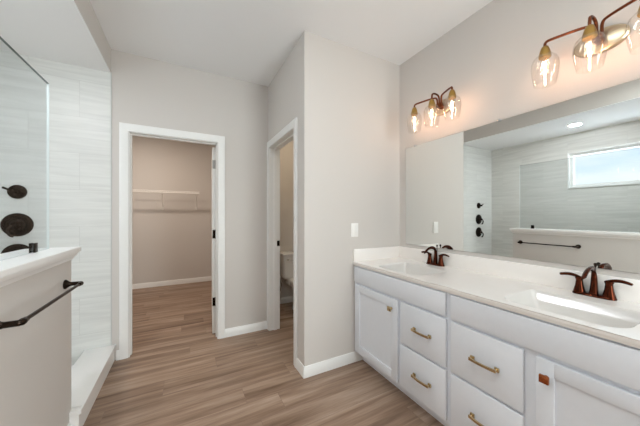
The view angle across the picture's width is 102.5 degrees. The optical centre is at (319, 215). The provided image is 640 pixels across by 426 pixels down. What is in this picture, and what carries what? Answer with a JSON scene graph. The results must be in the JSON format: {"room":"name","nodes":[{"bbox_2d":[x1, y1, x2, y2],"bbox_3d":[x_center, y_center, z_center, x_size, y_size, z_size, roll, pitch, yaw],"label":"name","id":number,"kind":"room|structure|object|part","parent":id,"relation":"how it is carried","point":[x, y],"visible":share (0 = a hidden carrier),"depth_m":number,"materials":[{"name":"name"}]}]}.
{"room":"bathroom","nodes":[
{"label":"bathroom","id":0,"kind":"room"},
{"bbox_2d":[0,260,70,425],"bbox_3d":[-1.109,0.754,0.669,0.164,1.050,1.818,0,0,-28],"label":"wall","id":1,"kind":"structure","parent":0,"point":[35,356],"depth_m":1.15,"materials":[{"name":"beige paint"}]},
{"bbox_2d":[0,247,80,287],"bbox_3d":[-1.120,0.223,0.679,0.244,0.072,1.847,0,0,-28],"label":"cap","id":2,"kind":"object","parent":1,"relation":"on","point":[17,265],"visible":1,"depth_m":1.14,"materials":[{"name":"white stone"}]},
{"bbox_2d":[0,36,48,252],"bbox_3d":[-1.099,-0.273,0.646,0.022,0.918,1.768,0,0,-28],"label":"glass panel","id":3,"kind":"object","parent":2,"relation":"on","point":[33,247],"visible":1,"depth_m":1.43,"materials":[{"name":"clear glass"}]},
{"bbox_2d":[0,280,83,328],"bbox_3d":[-1.235,0.383,1.173,0.082,0.052,0.664,0,0,-28],"label":"towel bar","id":4,"kind":"object","parent":1,"relation":"attached to","point":[8,324],"visible":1,"depth_m":1.04,"materials":[{"name":"brown metal"}]},
{"bbox_3d":[-1.097,0.383,0.907,0.089,0.051,0.052,0,0,-37],"label":"bar post","id":5,"kind":"part","parent":4,"relation":"part of","materials":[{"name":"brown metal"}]},
{"bbox_3d":[-1.377,0.383,1.437,0.089,0.051,0.052,0,0,-19],"label":"bar post","id":6,"kind":"part","parent":4,"relation":"part of","materials":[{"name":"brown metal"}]},
{"bbox_2d":[0,0,109,71],"bbox_3d":[-1.654,-1.252,0.852,0.991,0.003,2.652,0,0,-28],"label":"ceiling","id":7,"kind":"structure","parent":0,"point":[55,30],"depth_m":1.76,"materials":[{"name":"white paint"}]},
{"bbox_2d":[74,0,110,71],"bbox_3d":[-1.225,-1.357,1.079,0.020,0.207,2.652,0,0,-28],"label":"wall","id":8,"kind":"structure","parent":0,"point":[85,7],"depth_m":1.86,"materials":[{"name":"beige paint"}]},
{"bbox_2d":[111,73,111,344],"bbox_3d":[-1.831,-0.057,2.252,0.007,2.387,0.010,0,0,-28],"label":"trim","id":9,"kind":"structure","parent":8,"relation":"attached to","point":[111,73],"depth_m":2.25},
{"bbox_2d":[0,49,267,365],"bbox_3d":[-1.729,-0.091,2.372,2.519,2.740,0.124,0,0,-28],"label":"wall","id":10,"kind":"structure","parent":0,"point":[79,96],"depth_m":2.23,"materials":[{"name":"paint"}]},
{"bbox_2d":[2,185,26,198],"bbox_3d":[-2.320,-0.182,1.951,0.113,0.108,0.066,0,0,-28],"label":"shower valve","id":11,"kind":"object","parent":10,"relation":"attached to","point":[14,191],"visible":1,"depth_m":1.97,"materials":[{"name":"brown metal"}]},
{"bbox_2d":[1,244,28,253],"bbox_3d":[-2.315,0.311,1.948,0.180,0.185,0.076,0,0,-28],"label":"shower valve","id":12,"kind":"object","parent":10,"relation":"attached to","point":[14,247],"visible":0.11,"depth_m":1.97,"materials":[{"name":"brown metal"}]},
{"bbox_2d":[0,213,33,237],"bbox_3d":[-2.315,0.074,1.948,0.180,0.185,0.076,0,0,-28],"label":"shower valve","id":13,"kind":"object","parent":10,"relation":"attached to","point":[15,224],"visible":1,"depth_m":1.97,"materials":[{"name":"brown metal"}]},
{"bbox_3d":[-2.316,0.116,1.921,0.043,0.101,0.021,0,0,-39],"label":"lever","id":14,"kind":"part","parent":13,"relation":"part of","materials":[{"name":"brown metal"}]},
{"bbox_2d":[116,350,118,360],"bbox_3d":[-1.789,1.236,2.272,0.022,0.086,0.014,0,0,-28],"label":"baseboard","id":15,"kind":"structure","parent":10,"relation":"attached to","point":[117,351],"depth_m":2.27,"materials":[{"name":"white paint"}]},
{"bbox_2d":[119,122,224,359],"bbox_3d":[-1.414,0.227,2.534,0.886,2.104,0.132,0,0,-28],"label":"door frame","id":16,"kind":"structure","parent":10,"relation":"attached to","point":[125,137],"depth_m":2.36,"materials":[{"name":"white paint"}]},
{"bbox_2d":[212,147,214,332],"bbox_3d":[-1.278,0.267,3.088,0.043,2.000,0.733,0,0,-23],"label":"door","id":17,"kind":"structure","parent":10,"relation":"in","point":[213,148],"depth_m":2.76,"materials":[{"name":"white wood"}]},
{"bbox_2d":[225,321,266,337],"bbox_3d":[-0.799,1.236,2.796,0.447,0.086,0.014,0,0,-28],"label":"baseboard","id":18,"kind":"structure","parent":10,"relation":"attached to","point":[239,330],"depth_m":2.79,"materials":[{"name":"white paint"}]},
{"bbox_2d":[132,136,214,283],"bbox_3d":[-2.895,-0.091,4.702,2.634,2.740,0.100,0,0,-28],"label":"wall","id":19,"kind":"structure","parent":0,"point":[174,242],"depth_m":4.72,"materials":[{"name":"beige paint"}]},
{"bbox_2d":[132,189,199,209],"bbox_3d":[-3.062,-0.267,4.378,1.818,0.321,0.315,0,0,-28],"label":"wire shelf","id":20,"kind":"object","parent":19,"relation":"attached to","point":[133,190],"visible":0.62,"depth_m":4.49,"materials":[{"name":"white metal"}]},
{"bbox_2d":[132,276,211,288],"bbox_3d":[-2.884,1.236,4.644,2.439,0.086,0.014,0,0,-28],"label":"baseboard","id":21,"kind":"structure","parent":19,"relation":"attached to","point":[209,278],"depth_m":4.72,"materials":[{"name":"white paint"}]},
{"bbox_2d":[83,281,443,425],"bbox_3d":[-0.746,1.329,1.732,3.700,0.100,7.360,0,0,-28],"label":"floor","id":22,"kind":"structure","parent":0,"point":[177,372],"depth_m":1.96,"materials":[{"name":"beige wood"}]},
{"bbox_2d":[69,344,115,425],"bbox_3d":[-1.691,1.208,1.833,0.213,0.143,0.865,0,0,-28],"label":"shower curb","id":23,"kind":"object","parent":22,"relation":"on","point":[91,369],"visible":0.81,"depth_m":1.81,"materials":[{"name":"white stone"}]},
{"bbox_2d":[280,251,293,309],"bbox_3d":[-0.243,0.901,3.488,0.456,0.755,0.724,0,0,-28],"label":"toilet","id":24,"kind":"object","parent":22,"relation":"on","point":[286,257],"visible":0.41,"depth_m":3.56,"materials":[{"name":"white ceramic"}]},
{"bbox_3d":[-0.359,0.719,3.708,0.436,0.320,0.203,0,0,-28],"label":"tank","id":25,"kind":"part","parent":24,"relation":"part of","materials":[{"name":"white ceramic"}]},
{"bbox_3d":[-0.358,0.541,3.706,0.456,0.034,0.217,0,0,-28],"label":"tank lid","id":26,"kind":"part","parent":24,"relation":"part of","materials":[{"name":"white ceramic"}]},
{"bbox_2d":[354,266,449,425],"bbox_3d":[0.729,0.856,1.962,0.583,0.846,0.912,0,0,-28],"label":"vanity cabinet","id":27,"kind":"object","parent":22,"relation":"on","point":[402,327],"visible":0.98,"depth_m":1.71,"materials":[{"name":"white paint"}]},
{"bbox_3d":[0.431,0.876,2.005,0.010,0.452,0.380,0,0,-28],"label":"door panel","id":28,"kind":"part","parent":27,"relation":"part of","materials":[{"name":"white paint"}]},
{"bbox_3d":[0.427,0.876,2.003,0.020,0.570,0.498,0,0,-28],"label":"door","id":29,"kind":"part","parent":27,"relation":"part of","materials":[{"name":"white paint"}]},
{"bbox_3d":[0.618,1.020,1.586,0.036,0.020,0.136,0,0,-28],"label":"bar pull","id":30,"kind":"part","parent":27,"relation":"part of","materials":[{"name":"gold metal"}]},
{"bbox_3d":[0.618,0.727,1.586,0.036,0.020,0.136,0,0,-28],"label":"bar pull","id":31,"kind":"part","parent":27,"relation":"part of","materials":[{"name":"gold metal"}]},
{"bbox_3d":[0.637,1.020,1.607,0.018,0.282,0.342,0,0,-28],"label":"drawer","id":32,"kind":"part","parent":27,"relation":"part of","materials":[{"name":"white paint"}]},
{"bbox_3d":[0.637,0.727,1.607,0.018,0.276,0.342,0,0,-28],"label":"drawer","id":33,"kind":"part","parent":27,"relation":"part of","materials":[{"name":"white paint"}]},
{"bbox_2d":[352,246,639,348],"bbox_3d":[0.957,0.401,1.559,0.559,0.212,1.839,0,0,-28],"label":"countertop","id":34,"kind":"structure","parent":27,"relation":"on","point":[535,291],"depth_m":1.39,"materials":[{"name":"white stone"}]},
{"bbox_2d":[379,262,446,274],"bbox_3d":[0.681,0.455,1.952,0.336,0.105,0.414,0,0,-28],"label":"sink basin","id":35,"kind":"object","parent":34,"relation":"in","point":[407,268],"depth_m":2.10,"materials":[{"name":"white ceramic"}]},
{"bbox_2d":[421,245,448,266],"bbox_3d":[0.930,0.321,2.086,0.182,0.163,0.195,0,0,15],"label":"faucet","id":36,"kind":"object","parent":34,"relation":"on","point":[440,263],"visible":1,"depth_m":2.08,"materials":[{"name":"orange metal"}]},
{"bbox_3d":[0.913,0.352,2.136,0.047,0.077,0.046,0,0,-28],"label":"handle","id":37,"kind":"part","parent":36,"relation":"part of","materials":[{"name":"orange metal"}]},
{"bbox_3d":[0.887,0.320,2.063,0.150,0.145,0.037,0,0,-28],"label":"spout","id":38,"kind":"part","parent":36,"relation":"part of","materials":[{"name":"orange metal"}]},
{"bbox_3d":[0.937,0.396,2.090,0.054,0.013,0.158,0,0,-28],"label":"plate","id":39,"kind":"part","parent":36,"relation":"part of","materials":[{"name":"orange metal"}]},
{"bbox_3d":[0.962,0.352,2.043,0.047,0.077,0.046,0,0,-28],"label":"handle","id":40,"kind":"part","parent":36,"relation":"part of","materials":[{"name":"orange metal"}]},
{"bbox_2d":[504,289,639,327],"bbox_3d":[1.106,0.455,1.147,0.336,0.105,0.414,0,0,-28],"label":"sink basin","id":41,"kind":"object","parent":34,"relation":"in","point":[604,315],"depth_m":1.21,"materials":[{"name":"white ceramic"}]},
{"bbox_2d":[560,263,632,300],"bbox_3d":[1.358,0.321,1.277,0.182,0.163,0.195,0,0,15],"label":"faucet","id":42,"kind":"object","parent":34,"relation":"on","point":[608,293],"visible":1,"depth_m":1.27,"materials":[{"name":"orange metal"}]},
{"bbox_3d":[1.321,0.312,1.358,0.019,0.024,0.082,0,0,-32],"label":"lever","id":43,"kind":"part","parent":42,"relation":"part of","materials":[{"name":"orange metal"}]},
{"bbox_3d":[1.340,0.352,1.327,0.047,0.077,0.046,0,0,-28],"label":"handle","id":44,"kind":"part","parent":42,"relation":"part of","materials":[{"name":"orange metal"}]},
{"bbox_3d":[1.315,0.320,1.254,0.150,0.145,0.037,0,0,-28],"label":"spout","id":45,"kind":"part","parent":42,"relation":"part of","materials":[{"name":"orange metal"}]},
{"bbox_3d":[1.365,0.396,1.281,0.054,0.013,0.158,0,0,-28],"label":"plate","id":46,"kind":"part","parent":42,"relation":"part of","materials":[{"name":"orange metal"}]},
{"bbox_3d":[1.389,0.352,1.234,0.047,0.077,0.046,0,0,-28],"label":"handle","id":47,"kind":"part","parent":42,"relation":"part of","materials":[{"name":"orange metal"}]},
{"bbox_3d":[1.403,0.312,1.201,0.019,0.024,0.082,0,0,-23],"label":"lever","id":48,"kind":"part","parent":42,"relation":"part of","materials":[{"name":"orange metal"}]},
{"bbox_2d":[450,293,639,425],"bbox_3d":[1.154,0.856,1.157,0.583,0.846,0.908,0,0,-28],"label":"vanity cabinet","id":49,"kind":"object","parent":22,"relation":"on","point":[508,368],"visible":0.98,"depth_m":1.10,"materials":[{"name":"white paint"}]},
{"bbox_3d":[0.793,1.020,1.254,0.036,0.020,0.136,0,0,-28],"label":"bar pull","id":50,"kind":"part","parent":49,"relation":"part of","materials":[{"name":"gold metal"}]},
{"bbox_3d":[0.793,0.727,1.254,0.036,0.020,0.136,0,0,-28],"label":"bar pull","id":51,"kind":"part","parent":49,"relation":"part of","materials":[{"name":"gold metal"}]},
{"bbox_3d":[0.812,1.020,1.276,0.018,0.282,0.342,0,0,-28],"label":"drawer","id":52,"kind":"part","parent":49,"relation":"part of","materials":[{"name":"white paint"}]},
{"bbox_3d":[0.812,0.727,1.276,0.018,0.276,0.342,0,0,-28],"label":"drawer","id":53,"kind":"part","parent":49,"relation":"part of","materials":[{"name":"white paint"}]},
{"bbox_3d":[0.909,0.661,1.039,0.028,0.032,0.032,0,0,-28],"label":"square knob","id":54,"kind":"part","parent":49,"relation":"part of","materials":[{"name":"orange metal"}]},
{"bbox_3d":[1.024,0.876,0.874,0.020,0.570,0.470,0,0,-28],"label":"door","id":55,"kind":"part","parent":49,"relation":"part of","materials":[{"name":"white paint"}]},
{"bbox_3d":[1.028,0.876,0.877,0.010,0.452,0.352,0,0,-28],"label":"door panel","id":56,"kind":"part","parent":49,"relation":"part of","materials":[{"name":"white paint"}]},
{"bbox_2d":[268,40,303,378],"bbox_3d":[-0.918,-0.091,3.642,0.129,2.740,3.622,0,0,-28],"label":"wall","id":57,"kind":"structure","parent":0,"point":[283,90],"depth_m":2.32,"materials":[{"name":"beige paint"}]},
{"bbox_2d":[267,117,296,367],"bbox_3d":[-0.346,0.229,2.557,0.132,2.100,0.859,0,0,-28],"label":"door frame","id":58,"kind":"structure","parent":57,"relation":"attached to","point":[278,141],"depth_m":2.86,"materials":[{"name":"white paint"}]},
{"bbox_2d":[280,140,293,297],"bbox_3d":[-0.392,-0.091,3.876,1.020,2.740,0.100,0,0,-28],"label":"wall","id":59,"kind":"structure","parent":0,"point":[286,152],"depth_m":3.77,"materials":[{"name":"beige paint"}]},
{"bbox_2d":[280,296,292,303],"bbox_3d":[-0.418,1.236,3.797,0.900,0.086,0.014,0,0,-28],"label":"baseboard","id":60,"kind":"structure","parent":59,"relation":"attached to","point":[288,299],"depth_m":3.75,"materials":[{"name":"white paint"}]},
{"bbox_2d":[90,0,492,85],"bbox_3d":[-0.746,-1.511,1.732,3.700,0.100,7.360,0,0,-28],"label":"ceiling","id":61,"kind":"structure","parent":0,"point":[245,40],"depth_m":2.00,"materials":[{"name":"white paint"}]},
{"bbox_2d":[299,30,399,378],"bbox_3d":[0.296,-0.091,2.308,1.029,2.740,0.129,0,0,-28],"label":"wall","id":62,"kind":"structure","parent":0,"point":[349,98],"depth_m":2.18,"materials":[{"name":"beige paint"}]},
{"bbox_2d":[351,223,357,236],"bbox_3d":[0.305,0.128,2.250,0.074,0.120,0.008,0,0,-28],"label":"light switch","id":63,"kind":"object","parent":62,"relation":"attached to","point":[354,226],"visible":1,"depth_m":2.24,"materials":[{"name":"white plastic"}]},
{"bbox_2d":[400,0,639,279],"bbox_3d":[1.258,-0.091,1.717,0.120,2.740,5.260,0,0,-28],"label":"wall","id":64,"kind":"structure","parent":0,"point":[488,57],"depth_m":1.66,"materials":[{"name":"beige paint"}]},
{"bbox_2d":[407,86,460,131],"bbox_3d":[0.911,-0.832,2.027,0.202,0.266,0.462,0,0,-28],"label":"vanity light","id":65,"kind":"object","parent":64,"relation":"attached to","point":[444,106],"visible":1,"depth_m":2.03,"materials":[{"name":"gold metal"}]},
{"bbox_2d":[411,107,417,115],"bbox_3d":[0.793,-0.875,2.160,0.053,0.064,0.053,0,0,-28],"label":"socket","id":66,"kind":"object","parent":65,"relation":"attached to","point":[414,112],"depth_m":2.14,"materials":[{"name":"gold metal"}]},
{"bbox_3d":[0.868,-0.918,2.111,0.191,0.070,0.016,0,0,32],"label":"arm","id":67,"kind":"part","parent":65,"relation":"part of","materials":[{"name":"brown metal"}]},
{"bbox_2d":[428,99,435,108],"bbox_3d":[0.874,-0.875,2.008,0.053,0.064,0.053,0,0,-28],"label":"socket","id":68,"kind":"object","parent":65,"relation":"attached to","point":[431,105],"depth_m":1.99,"materials":[{"name":"gold metal"}]},
{"bbox_3d":[0.913,-0.924,2.029,0.102,0.082,0.014,0,0,-28],"label":"arm","id":69,"kind":"part","parent":65,"relation":"part of","materials":[{"name":"brown metal"}]},
{"bbox_3d":[0.956,-0.918,1.945,0.016,0.070,0.191,0,0,2],"label":"arm","id":70,"kind":"part","parent":65,"relation":"part of","materials":[{"name":"brown metal"}]},
{"bbox_2d":[448,89,455,99],"bbox_3d":[0.954,-0.875,1.856,0.053,0.064,0.053,0,0,-28],"label":"socket","id":71,"kind":"object","parent":65,"relation":"attached to","point":[452,95],"depth_m":1.84,"materials":[{"name":"gold metal"}]},
{"bbox_2d":[399,246,639,303],"bbox_3d":[1.195,0.349,1.685,0.020,0.107,1.839,0,0,-28],"label":"backsplash","id":72,"kind":"structure","parent":64,"relation":"attached to","point":[543,275],"depth_m":1.56,"materials":[{"name":"white stone"}]},
{"bbox_2d":[406,78,639,272],"bbox_3d":[1.201,-0.185,1.683,0.010,0.904,1.674,0,0,-28],"label":"wall mirror","id":73,"kind":"object","parent":64,"relation":"attached to","point":[558,182],"visible":1,"depth_m":1.50,"materials":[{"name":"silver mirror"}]},
{"bbox_2d":[531,0,639,82],"bbox_3d":[1.324,-0.832,1.246,0.202,0.266,0.462,0,0,-28],"label":"vanity light","id":74,"kind":"object","parent":64,"relation":"attached to","point":[595,41],"visible":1,"depth_m":1.25,"materials":[{"name":"brown metal"}]},
{"bbox_2d":[538,45,551,60],"bbox_3d":[1.206,-0.875,1.378,0.053,0.064,0.053,0,0,-28],"label":"socket","id":75,"kind":"object","parent":74,"relation":"attached to","point":[545,52],"depth_m":1.36,"materials":[{"name":"gold metal"}]},
{"bbox_3d":[1.281,-0.918,1.330,0.191,0.070,0.016,0,0,32],"label":"arm","id":76,"kind":"part","parent":74,"relation":"part of","materials":[{"name":"brown metal"}]},
{"bbox_2d":[582,24,597,41],"bbox_3d":[1.287,-0.875,1.226,0.053,0.064,0.053,0,0,-28],"label":"socket","id":77,"kind":"object","parent":74,"relation":"attached to","point":[590,32],"depth_m":1.21,"materials":[{"name":"gold metal"}]},
{"bbox_3d":[1.326,-0.924,1.247,0.102,0.082,0.014,0,0,-28],"label":"arm","id":78,"kind":"part","parent":74,"relation":"part of","materials":[{"name":"brown metal"}]},
{"bbox_3d":[1.369,-0.918,1.163,0.016,0.070,0.191,0,0,2],"label":"arm","id":79,"kind":"part","parent":74,"relation":"part of","materials":[{"name":"brown metal"}]}
]}

